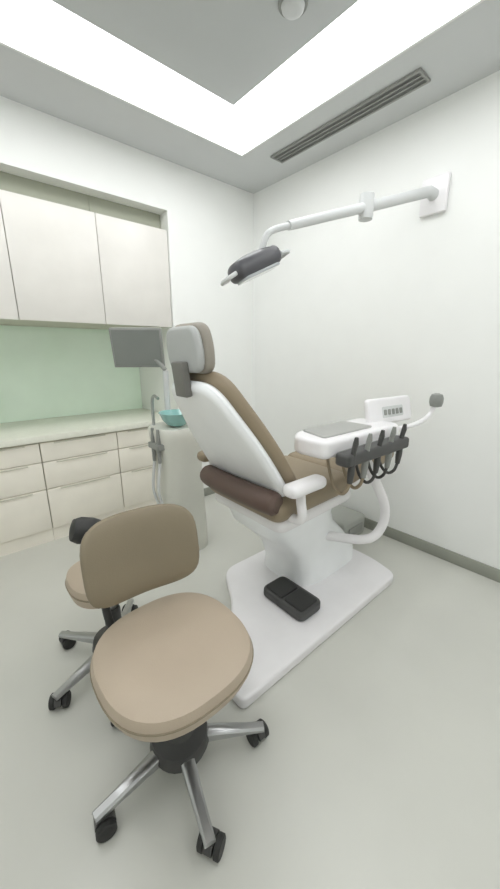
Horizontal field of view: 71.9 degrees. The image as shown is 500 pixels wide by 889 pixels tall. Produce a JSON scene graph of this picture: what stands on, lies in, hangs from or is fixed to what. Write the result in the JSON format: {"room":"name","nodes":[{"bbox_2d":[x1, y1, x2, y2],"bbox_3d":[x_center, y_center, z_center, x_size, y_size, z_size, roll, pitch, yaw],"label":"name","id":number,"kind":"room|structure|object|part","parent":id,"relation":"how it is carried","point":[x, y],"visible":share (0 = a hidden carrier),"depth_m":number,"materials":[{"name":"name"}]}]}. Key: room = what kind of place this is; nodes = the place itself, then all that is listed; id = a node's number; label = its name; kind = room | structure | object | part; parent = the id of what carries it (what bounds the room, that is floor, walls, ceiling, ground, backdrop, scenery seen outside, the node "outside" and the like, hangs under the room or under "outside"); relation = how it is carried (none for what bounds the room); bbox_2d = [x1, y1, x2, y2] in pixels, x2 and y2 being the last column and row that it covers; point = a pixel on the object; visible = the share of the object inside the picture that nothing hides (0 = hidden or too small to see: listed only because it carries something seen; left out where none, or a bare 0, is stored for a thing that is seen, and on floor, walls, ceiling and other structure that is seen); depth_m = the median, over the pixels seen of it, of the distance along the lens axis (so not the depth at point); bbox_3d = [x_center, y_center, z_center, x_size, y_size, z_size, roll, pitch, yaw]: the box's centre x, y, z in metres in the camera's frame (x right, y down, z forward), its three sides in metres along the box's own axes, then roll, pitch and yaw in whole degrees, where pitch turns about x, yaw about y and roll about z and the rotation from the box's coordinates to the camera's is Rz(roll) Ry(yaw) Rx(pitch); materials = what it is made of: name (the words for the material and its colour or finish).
{"room":"dental treatment room","nodes":[
{"label":"dental treatment room","id":0,"kind":"room"},
{"bbox_2d":[0,96,253,487],"bbox_3d":[-1.313,-0.675,2.519,2.880,2.500,0.780,-13,20,-39],"label":"wall","id":1,"kind":"structure","parent":0,"point":[208,222],"depth_m":2.51,"materials":[{"name":"paint"}]},
{"bbox_2d":[0,207,18,324],"bbox_3d":[-1.728,-1.112,1.970,0.488,0.769,0.664,-13,20,-39],"label":"upper cabinet","id":2,"kind":"object","parent":1,"relation":"attached to","point":[8,307],"visible":1,"depth_m":1.92,"materials":[{"name":"white laminate"}]},
{"bbox_2d":[0,171,105,327],"bbox_3d":[-1.358,-1.195,2.280,0.488,0.769,0.664,-13,20,-39],"label":"upper cabinet","id":3,"kind":"object","parent":1,"relation":"attached to","point":[50,230],"visible":0.99,"depth_m":2.04,"materials":[{"name":"white laminate"}]},
{"bbox_2d":[0,325,142,422],"bbox_3d":[-1.802,-0.505,2.514,2.078,0.694,0.012,-13,20,-39],"label":"backsplash","id":4,"kind":"structure","parent":1,"relation":"attached to","point":[46,372],"depth_m":2.75,"materials":[{"name":"green glass"}]},
{"bbox_2d":[81,195,171,329],"bbox_3d":[-0.988,-1.279,2.591,0.488,0.769,0.664,-13,20,-39],"label":"upper cabinet","id":5,"kind":"object","parent":1,"relation":"attached to","point":[132,242],"visible":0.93,"depth_m":2.34,"materials":[{"name":"white laminate"}]},
{"bbox_2d":[204,487,214,495],"bbox_3d":[-0.273,0.398,3.200,0.788,0.075,0.012,-13,20,-39],"label":"baseboard","id":6,"kind":"structure","parent":1,"relation":"attached to","point":[207,491],"depth_m":3.10,"materials":[{"name":"plastic"}]},
{"bbox_2d":[0,493,499,888],"bbox_3d":[-0.234,0.902,1.657,3.080,0.100,4.070,-13,20,-39],"label":"floor","id":7,"kind":"structure","parent":0,"point":[377,766],"depth_m":1.10,"materials":[{"name":"plastic"}]},
{"bbox_2d":[0,443,53,556],"bbox_3d":[-1.730,0.302,2.352,0.488,0.699,0.655,-13,20,-39],"label":"drawer unit","id":8,"kind":"object","parent":7,"relation":"on","point":[25,518],"visible":0.99,"depth_m":2.19,"materials":[{"name":"beige laminate"}]},
{"bbox_3d":[-1.518,0.043,2.029,0.328,0.009,0.008,-13,20,-39],"label":"handle","id":9,"kind":"part","parent":8,"relation":"part of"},
{"bbox_3d":[-1.518,0.168,2.063,0.328,0.009,0.008,-13,20,-39],"label":"handle","id":10,"kind":"part","parent":8,"relation":"part of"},
{"bbox_3d":[-1.518,0.347,2.111,0.328,0.009,0.008,-13,20,-39],"label":"handle","id":11,"kind":"part","parent":8,"relation":"part of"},
{"bbox_3d":[-1.526,0.094,2.053,0.484,0.125,0.019,-13,20,-39],"label":"drawer","id":12,"kind":"part","parent":8,"relation":"part of","materials":[{"name":"beige laminate"}]},
{"bbox_3d":[-1.526,0.246,2.094,0.484,0.180,0.019,-13,20,-39],"label":"drawer","id":13,"kind":"part","parent":8,"relation":"part of","materials":[{"name":"beige laminate"}]},
{"bbox_3d":[-1.526,0.473,2.155,0.484,0.280,0.019,-13,20,-39],"label":"drawer","id":14,"kind":"part","parent":8,"relation":"part of","materials":[{"name":"beige laminate"}]},
{"bbox_2d":[38,432,123,539],"bbox_3d":[-1.361,0.219,2.662,0.488,0.699,0.655,-13,20,-39],"label":"drawer unit","id":15,"kind":"object","parent":7,"relation":"on","point":[82,477],"visible":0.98,"depth_m":2.40,"materials":[{"name":"beige laminate"}]},
{"bbox_3d":[-1.157,0.011,2.364,0.484,0.125,0.019,-13,20,-39],"label":"drawer","id":16,"kind":"part","parent":15,"relation":"part of","materials":[{"name":"beige laminate"}]},
{"bbox_3d":[-1.148,-0.041,2.340,0.328,0.009,0.008,-13,20,-39],"label":"handle","id":17,"kind":"part","parent":15,"relation":"part of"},
{"bbox_3d":[-1.157,0.163,2.404,0.484,0.180,0.019,-13,20,-39],"label":"drawer","id":18,"kind":"part","parent":15,"relation":"part of","materials":[{"name":"beige laminate"}]},
{"bbox_3d":[-1.148,0.085,2.373,0.328,0.009,0.008,-13,20,-39],"label":"handle","id":19,"kind":"part","parent":15,"relation":"part of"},
{"bbox_3d":[-1.148,0.264,2.421,0.328,0.009,0.008,-13,20,-39],"label":"handle","id":20,"kind":"part","parent":15,"relation":"part of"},
{"bbox_3d":[-1.157,0.390,2.465,0.484,0.280,0.019,-13,20,-39],"label":"drawer","id":21,"kind":"part","parent":15,"relation":"part of","materials":[{"name":"beige laminate"}]},
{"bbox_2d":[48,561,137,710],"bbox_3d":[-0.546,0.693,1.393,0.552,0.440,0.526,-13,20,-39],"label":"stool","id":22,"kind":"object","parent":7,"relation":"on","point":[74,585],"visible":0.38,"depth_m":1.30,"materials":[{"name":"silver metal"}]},
{"bbox_3d":[-0.635,0.856,1.319,0.044,0.044,0.238,8,17,29],"label":"leg","id":23,"kind":"part","parent":22,"relation":"part of","materials":[{"name":"metal"}]},
{"bbox_3d":[-0.707,0.814,1.474,0.238,0.044,0.044,3,15,12],"label":"leg","id":24,"kind":"part","parent":22,"relation":"part of","materials":[{"name":"metal"}]},
{"bbox_3d":[-0.561,0.518,1.362,0.287,0.085,0.287,-13,20,-39],"label":"seat","id":25,"kind":"part","parent":22,"relation":"part of","materials":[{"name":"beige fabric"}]},
{"bbox_3d":[-0.577,0.784,1.587,0.044,0.044,0.238,-2,15,-6],"label":"leg","id":26,"kind":"part","parent":22,"relation":"part of","materials":[{"name":"metal"}]},
{"bbox_2d":[115,427,155,510],"bbox_3d":[-0.991,0.136,2.973,0.488,0.699,0.655,-13,20,-39],"label":"drawer unit","id":27,"kind":"object","parent":7,"relation":"on","point":[134,452],"visible":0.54,"depth_m":2.65,"materials":[{"name":"beige laminate"}]},
{"bbox_3d":[-0.787,-0.072,2.674,0.484,0.125,0.019,-13,20,-39],"label":"drawer","id":28,"kind":"part","parent":27,"relation":"part of","materials":[{"name":"beige laminate"}]},
{"bbox_3d":[-0.787,0.080,2.715,0.484,0.180,0.019,-13,20,-39],"label":"drawer","id":29,"kind":"part","parent":27,"relation":"part of","materials":[{"name":"beige laminate"}]},
{"bbox_3d":[-0.787,0.307,2.776,0.484,0.280,0.019,-13,20,-39],"label":"drawer","id":30,"kind":"part","parent":27,"relation":"part of","materials":[{"name":"beige laminate"}]},
{"bbox_2d":[69,504,268,862],"bbox_3d":[-0.245,0.623,1.016,0.524,0.771,0.607,-13,20,-39],"label":"stool","id":31,"kind":"object","parent":7,"relation":"on","point":[163,669],"visible":1,"depth_m":0.99,"materials":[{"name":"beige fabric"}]},
{"bbox_3d":[-0.498,0.263,1.051,0.098,0.090,0.083,-13,20,-39],"label":"knob","id":32,"kind":"part","parent":31,"relation":"part of","materials":[{"name":"black plastic"}]},
{"bbox_3d":[-0.326,0.946,0.984,0.044,0.044,0.238,15,21,43],"label":"leg","id":33,"kind":"part","parent":31,"relation":"part of","materials":[{"name":"metal"}]},
{"bbox_3d":[-0.345,0.343,1.094,0.356,0.272,0.118,-10,18,-34],"label":"backrest","id":34,"kind":"part","parent":31,"relation":"part of","materials":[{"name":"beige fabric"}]},
{"bbox_3d":[-0.220,0.604,1.002,0.426,0.085,0.426,-13,20,-39],"label":"seat","id":35,"kind":"part","parent":31,"relation":"part of","materials":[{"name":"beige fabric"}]},
{"bbox_3d":[-0.153,0.953,0.958,0.044,0.044,0.238,-8,17,-26],"label":"leg","id":36,"kind":"part","parent":31,"relation":"part of","materials":[{"name":"metal"}]},
{"bbox_3d":[-0.073,0.912,1.109,0.238,0.044,0.044,-2,15,-9],"label":"leg","id":37,"kind":"part","parent":31,"relation":"part of","materials":[{"name":"metal"}]},
{"bbox_2d":[148,371,207,550],"bbox_3d":[-0.461,0.123,2.169,0.339,1.140,0.300,-13,20,-39],"label":"cuspidor unit","id":38,"kind":"object","parent":7,"relation":"on","point":[175,449],"visible":0.61,"depth_m":2.07,"materials":[{"name":"grey plastic"}]},
{"bbox_2d":[109,327,166,370],"bbox_3d":[-0.664,-0.567,2.068,0.316,0.254,0.076,-1,15,-3],"label":"monitor","id":39,"kind":"object","parent":38,"relation":"on","point":[131,346],"visible":0.99,"depth_m":2.05,"materials":[{"name":"grey plastic"}]},
{"bbox_3d":[-0.516,-0.286,2.148,0.036,0.340,0.035,-13,20,-39],"label":"post","id":40,"kind":"part","parent":38,"relation":"part of","materials":[{"name":"grey plastic"}]},
{"bbox_2d":[158,409,186,426],"bbox_3d":[-0.439,-0.152,2.061,0.208,0.087,0.208,-13,20,-39],"label":"bowl","id":41,"kind":"object","parent":38,"relation":"on","point":[173,417],"depth_m":2.01,"materials":[{"name":"teal glass"}]},
{"bbox_2d":[166,322,393,708],"bbox_3d":[0.278,0.117,1.784,1.441,1.350,0.730,-13,20,-39],"label":"dental chair","id":42,"kind":"object","parent":7,"relation":"on","point":[288,502],"visible":0.88,"depth_m":1.52,"materials":[{"name":"white plastic"}]},
{"bbox_2d":[175,322,214,373],"bbox_3d":[-0.209,-0.349,1.255,0.061,0.175,0.236,-13,20,-39],"label":"cushion","id":43,"kind":"object","parent":42,"relation":"on","point":[204,363],"depth_m":1.17,"materials":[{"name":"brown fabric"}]},
{"bbox_3d":[-0.113,-0.028,1.427,0.325,0.482,0.504,-13,20,-39],"label":"backrest","id":44,"kind":"part","parent":42,"relation":"part of","materials":[{"name":"plastic"}]},
{"bbox_2d":[189,371,296,483],"bbox_3d":[-0.083,-0.062,1.445,0.340,0.498,0.518,-13,20,-39],"label":"cushion","id":45,"kind":"object","parent":42,"relation":"on","point":[239,448],"depth_m":1.31,"materials":[{"name":"brown fabric"}]},
{"bbox_2d":[211,455,346,522],"bbox_3d":[0.156,0.187,1.727,0.570,0.109,0.515,-13,20,-39],"label":"seat cushion","id":46,"kind":"object","parent":42,"relation":"on","point":[285,509],"depth_m":1.61,"materials":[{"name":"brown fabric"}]},
{"bbox_2d":[264,576,319,621],"bbox_3d":[0.205,0.753,1.710,0.160,0.060,0.270,-13,20,-39],"label":"foot pedal","id":47,"kind":"object","parent":42,"relation":"on","point":[296,601],"visible":1,"depth_m":1.67,"materials":[{"name":"grey plastic"}]},
{"bbox_3d":[0.180,0.250,1.399,0.050,0.167,0.119,-13,20,-39],"label":"armrest","id":48,"kind":"part","parent":42,"relation":"part of","materials":[{"name":"white plastic"}]},
{"bbox_3d":[0.196,0.774,1.844,1.170,0.050,0.670,-13,20,-39],"label":"plate","id":49,"kind":"part","parent":42,"relation":"part of","materials":[{"name":"white plastic"}]},
{"bbox_2d":[288,451,393,482],"bbox_3d":[0.576,0.067,2.073,0.609,0.117,0.459,-13,20,-39],"label":"cushion","id":50,"kind":"object","parent":42,"relation":"on","point":[320,462],"depth_m":1.89,"materials":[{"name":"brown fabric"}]},
{"bbox_2d":[294,393,443,543],"bbox_3d":[0.566,0.157,1.692,0.902,0.770,0.333,-13,20,-39],"label":"unit","id":51,"kind":"object","parent":42,"relation":"attached to","point":[354,442],"visible":1,"depth_m":1.51,"materials":[{"name":"white plastic"}]},
{"bbox_2d":[303,421,371,437],"bbox_3d":[0.373,-0.068,1.498,0.336,0.008,0.159,-13,20,-39],"label":"tray","id":52,"kind":"object","parent":51,"relation":"on","point":[339,429],"depth_m":1.47,"materials":[{"name":"metal"}]},
{"bbox_3d":[0.561,0.238,1.723,0.322,0.597,0.140,1,15,4],"label":"arm","id":53,"kind":"part","parent":51,"relation":"part of","materials":[{"name":"white plastic"}]},
{"bbox_3d":[0.523,0.022,1.442,0.470,0.050,0.076,-13,20,-39],"label":"holder rail","id":54,"kind":"part","parent":51,"relation":"part of","materials":[{"name":"grey plastic"}]},
{"bbox_3d":[0.702,-0.174,1.744,0.350,0.128,0.056,-10,18,-33],"label":"control panel","id":55,"kind":"part","parent":51,"relation":"part of","materials":[{"name":"white plastic"}]},
{"bbox_3d":[0.817,-0.136,1.731,0.339,0.121,0.035,-8,17,-28],"label":"handle","id":56,"kind":"part","parent":51,"relation":"part of","materials":[{"name":"white plastic"}]},
{"bbox_3d":[0.961,-0.228,1.777,0.066,0.071,0.066,-13,20,-39],"label":"knob","id":57,"kind":"part","parent":51,"relation":"part of","materials":[{"name":"grey plastic"}]},
{"bbox_2d":[331,505,364,534],"bbox_3d":[0.621,0.550,2.485,0.260,0.150,0.326,-13,20,-39],"label":"utility box","id":58,"kind":"object","parent":7,"relation":"on","point":[351,521],"visible":0.47,"depth_m":2.39,"materials":[{"name":"grey plastic"}]},
{"bbox_2d":[349,522,362,534],"bbox_3d":[0.725,0.586,2.371,0.160,0.060,0.008,-13,20,-39],"label":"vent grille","id":59,"kind":"object","parent":58,"relation":"attached to","point":[355,529],"depth_m":2.37,"materials":[{"name":"grey plastic"}]},
{"bbox_3d":[-2.100,0.385,2.041,0.488,0.699,0.655,-13,20,-39],"label":"drawer unit","id":60,"kind":"object","parent":7,"relation":"on","visible":0},
{"bbox_2d":[0,408,163,447],"bbox_3d":[-1.582,-0.085,2.365,2.077,0.040,0.657,-13,20,-39],"label":"countertop","id":61,"kind":"structure","parent":60,"relation":"on","point":[18,433],"depth_m":2.48,"materials":[{"name":"stone"}]},
{"bbox_2d":[0,0,499,193],"bbox_3d":[-0.234,-1.609,0.984,3.080,0.100,4.070,-13,20,-39],"label":"ceiling","id":62,"kind":"structure","parent":0,"point":[466,50],"depth_m":1.81,"materials":[{"name":"paint"}]},
{"bbox_2d":[51,0,358,104],"bbox_3d":[-0.011,-1.492,0.781,1.244,0.022,1.659,-13,20,-39],"label":"ceiling panel","id":63,"kind":"object","parent":62,"relation":"attached to","point":[227,48],"visible":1,"depth_m":1.37,"materials":[{"name":"paint"}]},
{"bbox_2d":[278,0,307,19],"bbox_3d":[0.156,-1.592,1.257,0.110,0.032,0.110,-13,20,-39],"label":"smoke detector","id":64,"kind":"object","parent":63,"relation":"attached to","point":[289,9],"visible":1,"depth_m":1.25,"materials":[{"name":"grey plastic"}]},
{"bbox_2d":[0,0,484,156],"bbox_3d":[-0.011,-1.495,0.780,1.944,0.016,2.359,-13,20,-39],"label":"recessed light","id":65,"kind":"object","parent":62,"relation":"in","point":[370,34],"visible":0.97,"depth_m":1.53,"materials":[{"name":"white plastic"}]},
{"bbox_2d":[270,67,430,162],"bbox_3d":[0.496,-1.812,1.957,0.111,0.012,0.976,-13,20,-39],"label":"ceiling vent","id":66,"kind":"object","parent":62,"relation":"in","point":[418,78],"visible":1,"depth_m":1.86,"materials":[{"name":"grey metal"}]},
{"bbox_2d":[253,70,499,569],"bbox_3d":[0.890,-0.607,2.264,0.100,2.500,4.070,-13,20,-39],"label":"wall","id":67,"kind":"structure","parent":0,"point":[398,302],"depth_m":2.09,"materials":[{"name":"paint"}]},
{"bbox_2d":[220,171,450,285],"bbox_3d":[0.445,-1.042,1.635,1.282,0.633,0.144,-8,17,-27],"label":"lamp","id":68,"kind":"object","parent":67,"relation":"attached to","point":[433,194],"visible":1,"depth_m":1.63,"materials":[{"name":"white plastic"}]},
{"bbox_3d":[-0.090,-0.682,1.420,0.054,0.050,0.092,-7,17,-26],"label":"handle","id":69,"kind":"part","parent":68,"relation":"part of","materials":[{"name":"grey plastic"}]},
{"bbox_3d":[0.138,-0.833,1.521,0.057,0.040,0.092,-7,17,-26],"label":"handle","id":70,"kind":"part","parent":68,"relation":"part of","materials":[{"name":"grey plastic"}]},
{"bbox_3d":[0.374,-1.075,1.619,0.482,0.197,0.047,-8,17,-29],"label":"arm","id":71,"kind":"part","parent":68,"relation":"part of","materials":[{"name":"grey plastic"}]},
{"bbox_3d":[0.781,-1.262,1.775,0.458,0.178,0.059,-6,16,-22],"label":"arm","id":72,"kind":"part","parent":68,"relation":"part of","materials":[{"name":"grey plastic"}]},
{"bbox_3d":[0.989,-1.334,1.849,0.030,0.180,0.140,-13,20,-39],"label":"wall plate","id":73,"kind":"part","parent":68,"relation":"part of","materials":[{"name":"white plastic"}]},
{"bbox_2d":[364,517,499,582],"bbox_3d":[1.071,0.640,2.295,0.012,0.075,3.190,-13,20,-39],"label":"baseboard","id":74,"kind":"structure","parent":67,"relation":"attached to","point":[485,570],"depth_m":2.15,"materials":[{"name":"plastic"}]}
]}

